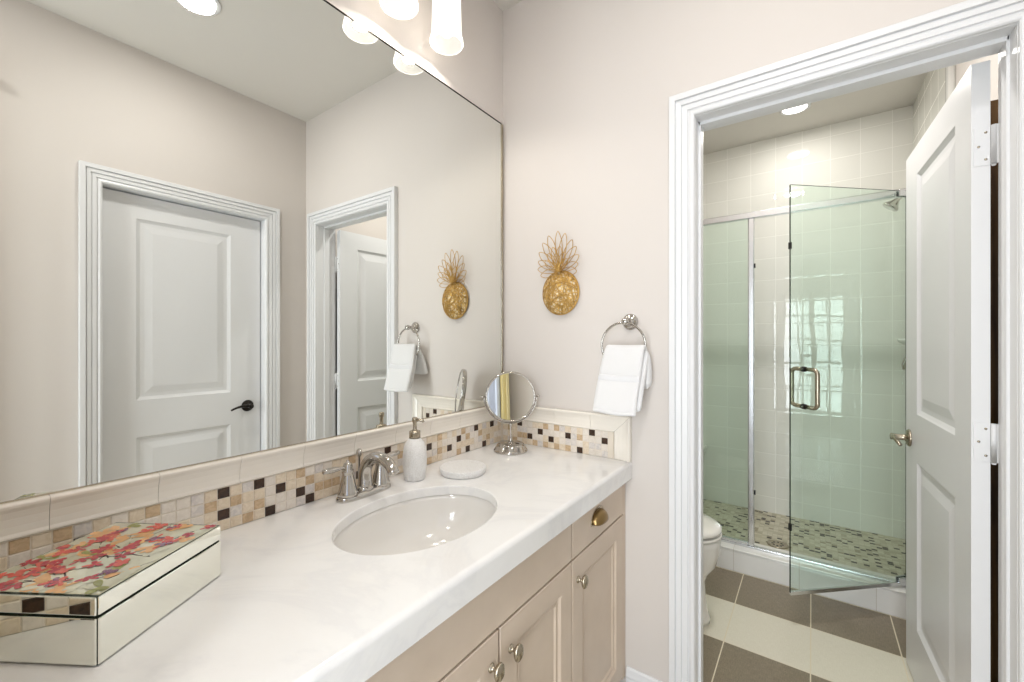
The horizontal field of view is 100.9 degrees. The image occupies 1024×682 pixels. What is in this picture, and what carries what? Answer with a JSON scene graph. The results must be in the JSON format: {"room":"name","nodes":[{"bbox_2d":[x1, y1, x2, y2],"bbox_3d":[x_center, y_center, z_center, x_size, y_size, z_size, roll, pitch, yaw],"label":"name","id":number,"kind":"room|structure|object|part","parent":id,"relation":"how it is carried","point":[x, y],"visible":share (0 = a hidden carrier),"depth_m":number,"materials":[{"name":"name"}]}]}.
{"room":"bathroom","nodes":[
{"label":"bathroom","id":0,"kind":"room"},
{"bbox_2d":[326,0,502,123],"bbox_3d":[-0.245,-0.065,1.639,0.100,2.740,4.870,0,0,35],"label":"wall","id":1,"kind":"structure","parent":0,"point":[476,72],"depth_m":1.63,"materials":[{"name":"white paint"}]},
{"bbox_2d":[0,0,502,503],"bbox_3d":[-0.469,-0.333,1.226,0.010,1.206,1.480,0,0,35],"label":"wall mirror","id":2,"kind":"object","parent":1,"relation":"attached to","point":[229,228],"visible":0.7,"depth_m":0.96,"materials":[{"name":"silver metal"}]},
{"bbox_2d":[0,407,503,572],"bbox_3d":[-0.462,0.349,1.226,0.021,0.161,1.491,0,0,35],"label":"backsplash","id":3,"kind":"structure","parent":1,"relation":"attached to","point":[228,493],"depth_m":0.96,"materials":[{"name":"beige tile"}]},
{"bbox_2d":[379,0,462,55],"bbox_3d":[-0.294,-1.161,1.349,0.154,0.335,0.380,0,0,35],"label":"vanity light","id":4,"kind":"object","parent":1,"relation":"attached to","point":[446,38],"visible":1,"depth_m":1.37,"materials":[{"name":"white glass"}]},
{"bbox_3d":[-0.335,-1.100,1.255,0.112,0.213,0.112,0,0,35],"label":"lamp shade","id":5,"kind":"part","parent":4,"relation":"part of","materials":[{"name":"white glass"}]},
{"bbox_3d":[-0.219,-1.100,1.418,0.112,0.213,0.112,0,0,35],"label":"lamp shade","id":6,"kind":"part","parent":4,"relation":"part of","materials":[{"name":"white glass"}]},
{"bbox_3d":[-0.219,-1.111,1.418,0.060,0.180,0.060,0,0,35],"label":"bulb","id":7,"kind":"part","parent":4,"relation":"part of","materials":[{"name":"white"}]},
{"bbox_2d":[493,0,926,154],"bbox_3d":[0.465,-1.485,1.135,1.840,0.100,4.870,0,0,35],"label":"ceiling","id":8,"kind":"structure","parent":0,"point":[901,93],"depth_m":2.68,"materials":[{"name":"white paint"}]},
{"bbox_2d":[780,103,810,115],"bbox_3d":[1.743,-1.431,2.605,0.160,0.006,0.160,0,0,35],"label":"recessed light","id":9,"kind":"object","parent":8,"relation":"in","point":[799,109],"visible":0.59,"depth_m":2.63,"materials":[{"name":"white ceramic"}]},
{"bbox_2d":[783,104,807,113],"bbox_3d":[1.743,-1.433,2.605,0.129,0.002,0.129,0,0,-28],"label":"diffuser","id":10,"kind":"object","parent":9,"relation":"attached to","point":[799,109],"depth_m":2.63,"materials":[{"name":"white plastic"}]},
{"bbox_2d":[503,0,966,681],"bbox_3d":[0.656,-0.065,1.423,1.620,2.740,0.120,0,0,35],"label":"wall","id":11,"kind":"structure","parent":0,"point":[588,85],"depth_m":1.53,"materials":[{"name":"white paint"}]},
{"bbox_2d":[538,231,579,314],"bbox_3d":[0.183,-0.266,1.656,0.183,0.328,0.040,0,0,35],"label":"ornament","id":12,"kind":"object","parent":11,"relation":"attached to","point":[561,291],"visible":1,"depth_m":1.65,"materials":[{"name":"gold metal"}]},
{"bbox_2d":[503,406,631,461],"bbox_3d":[0.190,0.349,1.665,0.568,0.161,0.021,0,0,35],"label":"side splash","id":13,"kind":"object","parent":11,"relation":"attached to","point":[590,433],"visible":0.82,"depth_m":1.62,"materials":[{"name":"beige tile"}]},
{"bbox_2d":[601,314,646,353],"bbox_3d":[0.399,0.000,1.491,0.165,0.194,0.065,0,0,35],"label":"towel ring","id":14,"kind":"object","parent":11,"relation":"attached to","point":[630,321],"visible":0.73,"depth_m":1.49,"materials":[{"name":"silver metal"}]},
{"bbox_2d":[593,345,651,416],"bbox_3d":[0.368,0.130,1.453,0.195,0.235,0.126,0,0,41],"label":"hand towel","id":15,"kind":"object","parent":14,"relation":"hanging from","point":[625,371],"visible":1,"depth_m":1.42,"materials":[{"name":"white fabric"}]},
{"bbox_3d":[0.405,-0.068,1.487,0.058,0.058,0.065,0,0,35],"label":"post","id":16,"kind":"part","parent":14,"relation":"part of","materials":[{"name":"silver metal"}]},
{"bbox_2d":[626,666,661,681],"bbox_3d":[0.472,1.236,1.471,0.151,0.139,0.014,0,0,35],"label":"baseboard","id":17,"kind":"structure","parent":11,"relation":"attached to","point":[632,675],"depth_m":1.49,"materials":[{"name":"white wood"}]},
{"bbox_2d":[669,0,1023,681],"bbox_3d":[0.920,0.244,1.231,0.858,2.121,0.162,0,0,35],"label":"door frame","id":18,"kind":"structure","parent":11,"relation":"attached to","point":[965,19],"depth_m":1.18,"materials":[{"name":"white wood"}]},
{"bbox_2d":[889,60,998,681],"bbox_3d":[1.415,0.282,1.400,0.166,2.022,0.722,0,0,33],"label":"door","id":19,"kind":"structure","parent":11,"relation":"in","point":[946,437],"depth_m":1.25,"materials":[{"name":"white wood"}]},
{"bbox_3d":[1.490,0.382,1.645,0.027,0.032,0.111,0,0,33],"label":"lever","id":20,"kind":"part","parent":19,"relation":"part of","materials":[{"name":"silver metal"}]},
{"bbox_3d":[1.537,0.380,1.677,0.060,0.068,0.068,0,0,33],"label":"handle","id":21,"kind":"part","parent":19,"relation":"part of","materials":[{"name":"silver metal"}]},
{"bbox_2d":[703,499,905,576],"bbox_3d":[1.598,1.261,2.750,1.580,0.088,0.685,0,0,35],"label":"floor","id":22,"kind":"structure","parent":0,"point":[878,553],"depth_m":2.62,"materials":[{"name":"tile"}]},
{"bbox_2d":[703,444,706,498],"bbox_3d":[1.211,1.006,3.208,0.420,0.422,0.385,0,0,35],"label":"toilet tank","id":23,"kind":"object","parent":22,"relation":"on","point":[704,446],"visible":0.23,"depth_m":3.24,"materials":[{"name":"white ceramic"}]},
{"bbox_2d":[767,540,788,548],"bbox_3d":[1.587,1.214,2.528,0.114,0.004,0.114,0,0,35],"label":"shower drain","id":24,"kind":"object","parent":22,"relation":"on","point":[774,543],"visible":1,"depth_m":2.52,"materials":[{"name":"silver metal"}]},
{"bbox_2d":[703,105,912,539],"bbox_3d":[1.799,-0.065,3.034,1.620,2.740,0.012,0,0,35],"label":"wall","id":25,"kind":"structure","parent":0,"point":[848,263],"depth_m":2.86,"materials":[{"name":"tile"}]},
{"bbox_2d":[703,566,913,681],"bbox_3d":[0.465,1.345,1.135,1.840,0.080,4.870,0,0,35],"label":"floor","id":26,"kind":"structure","parent":0,"point":[757,631],"depth_m":1.85,"materials":[{"name":"tile"}]},
{"bbox_2d":[365,525,571,681],"bbox_3d":[-0.238,0.901,1.057,0.577,0.808,0.674,0,0,35],"label":"base cabinet","id":27,"kind":"object","parent":26,"relation":"on","point":[519,628],"visible":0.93,"depth_m":0.94,"materials":[{"name":"beige wood"}]},
{"bbox_2d":[0,440,631,681],"bbox_3d":[-0.237,0.462,1.066,0.572,0.063,1.491,0,0,35],"label":"countertop","id":28,"kind":"structure","parent":27,"relation":"on","point":[286,603],"depth_m":0.75,"materials":[{"name":"white stone"}]},
{"bbox_2d":[0,522,220,665],"bbox_3d":[-0.642,0.382,0.673,0.205,0.094,0.222,0,0,3],"label":"jewelry box","id":29,"kind":"object","parent":28,"relation":"on","point":[80,601],"visible":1,"depth_m":0.60,"materials":[{"name":"silver glass"}]},
{"bbox_3d":[-0.648,0.350,0.563,0.200,0.024,0.003,0,0,3],"label":"mirror panel","id":30,"kind":"part","parent":29,"relation":"part of","materials":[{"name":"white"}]},
{"bbox_3d":[-0.648,0.397,0.563,0.200,0.062,0.003,0,0,3],"label":"mirror panel","id":31,"kind":"part","parent":29,"relation":"part of","materials":[{"name":"white metal"}]},
{"bbox_2d":[0,523,214,593],"bbox_3d":[-0.642,0.336,0.673,0.197,0.001,0.214,0,0,3],"label":"print","id":32,"kind":"object","parent":29,"relation":"on","point":[110,559],"depth_m":0.65,"materials":[{"name":"multicoloured"}]},
{"bbox_3d":[-0.642,0.350,0.673,0.200,0.026,0.217,0,0,3],"label":"lid","id":33,"kind":"part","parent":29,"relation":"part of","materials":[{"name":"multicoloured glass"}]},
{"bbox_3d":[-0.541,0.350,0.667,0.003,0.024,0.217,0,0,3],"label":"mirror panel","id":34,"kind":"part","parent":29,"relation":"part of","materials":[{"name":"white metal"}]},
{"bbox_3d":[-0.541,0.397,0.667,0.003,0.062,0.217,0,0,3],"label":"mirror panel","id":35,"kind":"part","parent":29,"relation":"part of","materials":[{"name":"white metal"}]},
{"bbox_2d":[322,448,399,503],"bbox_3d":[-0.404,0.366,1.194,0.198,0.128,0.196,0,0,-5],"label":"faucet","id":36,"kind":"object","parent":28,"relation":"on","point":[385,466],"visible":1,"depth_m":1.15,"materials":[{"name":"silver metal"}]},
{"bbox_3d":[-0.469,0.340,1.119,0.021,0.015,0.063,0,0,35],"label":"lever handle","id":37,"kind":"part","parent":36,"relation":"part of","materials":[{"name":"silver metal"}]},
{"bbox_3d":[-0.436,0.363,1.207,0.017,0.114,0.017,0,0,35],"label":"lift rod","id":38,"kind":"part","parent":36,"relation":"part of","materials":[{"name":"silver metal"}]},
{"bbox_3d":[-0.415,0.422,1.192,0.058,0.016,0.168,0,0,35],"label":"plate","id":39,"kind":"part","parent":36,"relation":"part of","materials":[{"name":"silver metal"}]},
{"bbox_3d":[-0.366,0.362,1.157,0.159,0.120,0.045,0,0,35],"label":"spout","id":40,"kind":"part","parent":36,"relation":"part of","materials":[{"name":"silver metal"}]},
{"bbox_3d":[-0.365,0.340,1.267,0.021,0.015,0.063,0,0,35],"label":"lever handle","id":41,"kind":"part","parent":36,"relation":"part of","materials":[{"name":"silver metal"}]},
{"bbox_2d":[333,494,495,554],"bbox_3d":[-0.224,0.531,1.054,0.362,0.148,0.473,0,0,35],"label":"undermount sink","id":42,"kind":"object","parent":28,"relation":"in","point":[422,523],"visible":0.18,"depth_m":1.20,"materials":[{"name":"white ceramic"}]},
{"bbox_2d":[403,417,426,481],"bbox_3d":[-0.303,0.334,1.318,0.074,0.193,0.074,0,0,35],"label":"soap dispenser","id":43,"kind":"object","parent":28,"relation":"on","point":[414,451],"visible":1,"depth_m":1.29,"materials":[{"name":"white ceramic"}]},
{"bbox_2d":[403,438,426,481],"bbox_3d":[-0.303,0.366,1.318,0.074,0.128,0.074,0,0,35],"label":"bottle","id":44,"kind":"object","parent":43,"relation":"attached to","point":[414,451],"depth_m":1.29,"materials":[{"name":"white ceramic"}]},
{"bbox_2d":[440,459,485,478],"bbox_3d":[-0.160,0.419,1.381,0.150,0.022,0.150,0,0,35],"label":"soap dish","id":45,"kind":"object","parent":28,"relation":"on","point":[455,469],"visible":1,"depth_m":1.35,"materials":[{"name":"white ceramic"}]},
{"bbox_2d":[481,371,539,455],"bbox_3d":[-0.005,0.275,1.653,0.200,0.311,0.133,0,0,-39],"label":"makeup mirror","id":46,"kind":"object","parent":28,"relation":"on","point":[510,396],"visible":1,"depth_m":1.65,"materials":[{"name":"silver metal"}]},
{"bbox_3d":[-0.005,0.356,1.653,0.018,0.075,0.018,0,0,35],"label":"stem","id":47,"kind":"part","parent":46,"relation":"part of","materials":[{"name":"silver metal"}]},
{"bbox_3d":[-0.133,0.904,0.775,0.020,0.572,0.332,0,0,35],"label":"door","id":48,"kind":"part","parent":27,"relation":"part of","materials":[{"name":"beige paint"}]},
{"bbox_3d":[-0.031,0.683,0.875,0.030,0.039,0.031,0,0,35],"label":"knob","id":49,"kind":"part","parent":27,"relation":"part of","materials":[{"name":"silver metal"}]},
{"bbox_3d":[0.009,0.684,0.932,0.030,0.039,0.031,0,0,35],"label":"knob","id":50,"kind":"part","parent":27,"relation":"part of","materials":[{"name":"silver metal"}]},
{"bbox_3d":[0.063,0.904,1.051,0.020,0.572,0.332,0,0,35],"label":"door","id":51,"kind":"part","parent":27,"relation":"part of","materials":[{"name":"beige paint"}]},
{"bbox_2d":[570,484,624,681],"bbox_3d":[0.078,0.901,1.502,0.577,0.808,0.414,0,0,35],"label":"base cabinet","id":52,"kind":"object","parent":26,"relation":"on","point":[598,536],"visible":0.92,"depth_m":1.35,"materials":[{"name":"beige wood"}]},
{"bbox_3d":[0.202,0.683,1.203,0.030,0.039,0.031,0,0,35],"label":"knob","id":53,"kind":"part","parent":52,"relation":"part of","materials":[{"name":"silver metal"}]},
{"bbox_3d":[0.274,0.555,1.349,0.020,0.113,0.386,0,0,35],"label":"drawer","id":54,"kind":"part","parent":52,"relation":"part of","materials":[{"name":"beige paint"}]},
{"bbox_3d":[0.281,0.542,1.314,0.027,0.036,0.088,0,0,35],"label":"cup pull","id":55,"kind":"part","parent":52,"relation":"part of","materials":[{"name":"gold metal"}]},
{"bbox_2d":[703,514,721,626],"bbox_3d":[0.647,0.917,2.146,0.756,0.775,0.460,0,0,35],"label":"toilet","id":56,"kind":"object","parent":26,"relation":"on","point":[712,530],"visible":0.17,"depth_m":1.91,"materials":[{"name":"white ceramic"}]},
{"bbox_3d":[0.725,0.892,2.091,0.565,0.012,0.376,0,0,35],"label":"seat","id":57,"kind":"part","parent":56,"relation":"part of","materials":[{"name":"white ceramic"}]},
{"bbox_3d":[0.725,0.863,2.091,0.564,0.028,0.374,0,0,35],"label":"seat","id":58,"kind":"part","parent":56,"relation":"part of","materials":[{"name":"white ceramic"}]},
{"bbox_2d":[716,541,905,618],"bbox_3d":[1.358,1.240,2.412,1.620,0.130,0.154,0,0,35],"label":"shower curb","id":59,"kind":"object","parent":26,"relation":"on","point":[748,561],"visible":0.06,"depth_m":2.19,"materials":[{"name":"tile"}]},
{"bbox_2d":[703,188,905,586],"bbox_3d":[1.356,0.222,2.410,1.578,1.906,0.036,0,0,35],"label":"shower frame","id":60,"kind":"object","parent":59,"relation":"on","point":[885,195],"visible":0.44,"depth_m":2.39,"materials":[{"name":"silver metal"}]},
{"bbox_3d":[1.361,0.234,2.406,0.032,1.858,0.028,0,0,35],"label":"post","id":61,"kind":"part","parent":60,"relation":"part of","materials":[{"name":"silver metal"}]},
{"bbox_3d":[1.356,-0.713,2.410,1.578,0.036,0.036,0,0,35],"label":"header rail","id":62,"kind":"part","parent":60,"relation":"part of","materials":[{"name":"silver metal"}]},
{"bbox_3d":[1.356,1.161,2.410,1.578,0.028,0.032,0,0,35],"label":"sill","id":63,"kind":"part","parent":60,"relation":"part of","materials":[{"name":"silver metal"}]},
{"bbox_2d":[788,184,905,595],"bbox_3d":[1.583,0.223,1.981,0.630,1.884,0.162,0,0,-8],"label":"shower door","id":64,"kind":"structure","parent":60,"relation":"attached to","point":[900,580],"depth_m":1.94,"materials":[{"name":"clear glass"}]},
{"bbox_3d":[1.340,0.216,1.991,0.019,0.190,0.077,0,0,-8],"label":"handle","id":65,"kind":"part","parent":64,"relation":"part of","materials":[{"name":"silver metal"}]},
{"bbox_3d":[1.352,0.216,1.906,0.019,0.190,0.077,0,0,-8],"label":"handle","id":66,"kind":"part","parent":64,"relation":"part of","materials":[{"name":"silver metal"}]},
{"bbox_2d":[913,54,997,149],"bbox_3d":[1.158,-0.065,0.644,0.140,2.740,4.870,0,0,35],"label":"wall","id":67,"kind":"structure","parent":0,"point":[930,99],"depth_m":2.13,"materials":[{"name":"tile"}]},
{"bbox_2d":[883,198,901,210],"bbox_3d":[2.147,-0.788,2.315,0.179,0.144,0.078,0,0,35],"label":"showerhead","id":68,"kind":"object","parent":67,"relation":"attached to","point":[892,205],"visible":0.51,"depth_m":2.32,"materials":[{"name":"silver metal"}]},
{"bbox_2d":[897,339,905,344],"bbox_3d":[2.215,0.004,2.352,0.110,0.033,0.150,0,0,35],"label":"soap shelf","id":69,"kind":"object","parent":67,"relation":"attached to","point":[903,341],"visible":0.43,"depth_m":2.35,"materials":[{"name":"white ceramic"}]},
{"bbox_2d":[901,357,905,369],"bbox_3d":[2.179,0.083,2.292,0.102,0.146,0.140,0,0,35],"label":"shower valve","id":70,"kind":"object","parent":67,"relation":"attached to","point":[903,364],"visible":0.07,"depth_m":2.31,"materials":[{"name":"silver metal"}]},
{"bbox_2d":[945,65,955,102],"bbox_3d":[1.978,-0.065,1.908,0.026,2.740,0.045,0,0,35],"label":"trim","id":71,"kind":"structure","parent":67,"relation":"attached to","point":[950,72],"depth_m":1.90,"materials":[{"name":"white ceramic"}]}
]}

